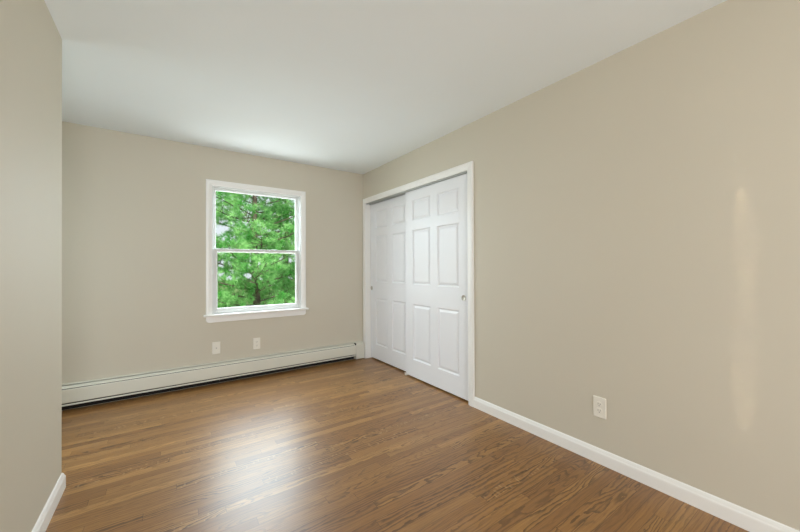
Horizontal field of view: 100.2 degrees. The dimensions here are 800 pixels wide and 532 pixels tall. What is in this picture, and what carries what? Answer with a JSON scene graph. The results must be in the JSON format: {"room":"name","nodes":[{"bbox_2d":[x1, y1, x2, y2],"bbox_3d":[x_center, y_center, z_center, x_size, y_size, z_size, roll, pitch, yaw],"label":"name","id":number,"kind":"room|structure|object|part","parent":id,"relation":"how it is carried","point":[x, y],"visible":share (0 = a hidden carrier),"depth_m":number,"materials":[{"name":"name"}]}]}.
{"room":"empty bedroom","nodes":[
{"label":"empty bedroom","id":0,"kind":"room"},
{"bbox_2d":[0,0,61,531],"bbox_3d":[-0.886,-0.029,-0.535,1.135,2.440,4.937,0,0,-35],"label":"wall","id":1,"kind":"structure","parent":0,"point":[30,39],"depth_m":1.40,"materials":[{"name":"beige paint"}]},
{"bbox_2d":[31,473,65,531],"bbox_3d":[-0.879,1.147,-0.531,1.150,0.089,4.952,0,0,-35],"label":"baseboard","id":2,"kind":"structure","parent":1,"relation":"attached to","point":[44,519],"depth_m":1.60,"materials":[{"name":"white wood"}]},
{"bbox_2d":[62,121,362,410],"bbox_3d":[-1.744,-0.003,3.684,4.859,2.440,0.150,0,0,-35],"label":"wall","id":3,"kind":"structure","parent":0,"point":[134,205],"depth_m":3.23,"materials":[{"name":"beige paint"}]},
{"bbox_2d":[62,341,363,409],"bbox_3d":[-2.014,1.104,3.356,3.720,0.220,0.062,0,0,-35],"label":"baseboard heater","id":4,"kind":"object","parent":3,"relation":"attached to","point":[104,390],"visible":0.91,"depth_m":3.33,"materials":[{"name":"white metal"}]},
{"bbox_3d":[-2.026,1.011,3.373,3.720,0.032,0.020,0,0,-35],"label":"panel","id":5,"kind":"part","parent":4,"relation":"part of","materials":[{"name":"white metal"}]},
{"bbox_2d":[212,342,219,353],"bbox_3d":[-1.902,0.851,3.465,0.074,0.124,0.016,0,0,-35],"label":"cable plate","id":6,"kind":"object","parent":3,"relation":"attached to","point":[215,345],"visible":1,"depth_m":3.46,"materials":[{"name":"white plastic"}]},
{"bbox_2d":[203,179,308,322],"bbox_3d":[-1.590,-0.153,3.762,1.082,1.474,0.191,0,0,-35],"label":"window","id":7,"kind":"structure","parent":3,"relation":"in","point":[214,314],"depth_m":3.69,"materials":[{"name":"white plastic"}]},
{"bbox_3d":[-1.610,-0.489,3.791,0.914,0.680,0.032,0,0,-35],"label":"sash","id":8,"kind":"part","parent":7,"relation":"part of","materials":[{"name":"white plastic"}]},
{"bbox_3d":[-1.554,0.510,3.711,1.082,0.020,0.076,0,0,-35],"label":"sill","id":9,"kind":"part","parent":7,"relation":"part of","materials":[{"name":"white wood"}]},
{"bbox_3d":[-1.585,0.155,3.756,0.914,0.678,0.032,0,0,-35],"label":"sash","id":10,"kind":"part","parent":7,"relation":"part of","materials":[{"name":"white plastic"}]},
{"bbox_2d":[253,338,259,349],"bbox_3d":[-1.582,0.857,3.694,0.074,0.124,0.008,0,0,-35],"label":"power outlet","id":11,"kind":"object","parent":3,"relation":"attached to","point":[256,341],"visible":1,"depth_m":3.69,"materials":[{"name":"white plastic"}]},
{"bbox_2d":[44,0,726,173],"bbox_3d":[0.110,-1.320,1.029,4.859,0.150,6.644,0,0,-35],"label":"ceiling","id":12,"kind":"structure","parent":0,"point":[354,86],"depth_m":2.02,"materials":[{"name":"white paint"}]},
{"bbox_2d":[45,357,748,531],"bbox_3d":[0.120,1.255,1.015,4.859,0.120,6.644,0,0,-35],"label":"floor","id":13,"kind":"structure","parent":0,"point":[362,444],"depth_m":2.00,"materials":[{"name":"brown wood"}]},
{"bbox_2d":[363,0,799,530],"bbox_3d":[1.377,-0.025,1.903,0.120,2.440,6.344,0,0,-35],"label":"wall","id":14,"kind":"structure","parent":0,"point":[637,211],"depth_m":1.79,"materials":[{"name":"beige paint"}]},
{"bbox_2d":[371,195,405,370],"bbox_3d":[-0.114,0.193,4.076,0.039,2.008,0.912,0,0,-35],"label":"door","id":15,"kind":"structure","parent":14,"relation":"in","point":[388,217],"depth_m":4.07,"materials":[{"name":"white wood"}]},
{"bbox_2d":[366,171,466,204],"bbox_3d":[0.114,-0.830,3.697,0.096,0.026,1.824,0,0,-35],"label":"door track","id":16,"kind":"object","parent":14,"relation":"attached to","point":[464,172],"visible":0.6,"depth_m":3.63,"materials":[{"name":"silver metal"}]},
{"bbox_2d":[363,161,474,406],"bbox_3d":[0.117,0.158,3.691,0.138,2.104,1.951,0,0,-35],"label":"door frame","id":17,"kind":"structure","parent":14,"relation":"attached to","point":[468,166],"depth_m":3.14,"materials":[{"name":"white wood"}]},
{"bbox_2d":[405,173,467,399],"bbox_3d":[0.349,0.187,3.334,0.039,2.008,0.950,0,0,-35],"label":"door","id":18,"kind":"structure","parent":14,"relation":"in","point":[436,214],"depth_m":3.27,"materials":[{"name":"white wood"}]},
{"bbox_2d":[593,395,605,419],"bbox_3d":[1.211,0.858,2.030,0.008,0.124,0.074,0,0,-35],"label":"power outlet","id":19,"kind":"object","parent":14,"relation":"attached to","point":[599,404],"visible":1,"depth_m":2.03,"materials":[{"name":"white plastic"}]},
{"bbox_2d":[473,397,799,531],"bbox_3d":[1.887,1.144,1.056,0.014,0.089,4.385,0,0,-35],"label":"baseboard","id":20,"kind":"structure","parent":14,"relation":"attached to","point":[746,519],"depth_m":1.81,"materials":[{"name":"white wood"}]},
{"label":"outside","id":21,"kind":"structure","parent":0,"visible":0},
{"bbox_2d":[218,280,294,307],"bbox_3d":[-35.598,4.407,50.968,120.000,0.200,115.606,0,0,-35],"label":"ground","id":22,"kind":"structure","parent":21,"point":[231,280],"depth_m":58.59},
{"bbox_2d":[216,191,294,307],"bbox_3d":[-4.085,-0.807,10.063,5.802,9.539,5.162,0,0,22],"label":"pine tree","id":23,"kind":"object","parent":22,"relation":"on","point":[227,296],"visible":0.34,"depth_m":9.45,"materials":[{"name":"green plant"}]},
{"bbox_2d":[219,197,294,303],"bbox_3d":[-5.927,-2.168,18.315,6.533,12.378,5.667,0,0,34],"label":"pine tree","id":24,"kind":"object","parent":22,"relation":"on","point":[287,234],"visible":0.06,"depth_m":17.76,"materials":[{"name":"green plant"}]}
]}

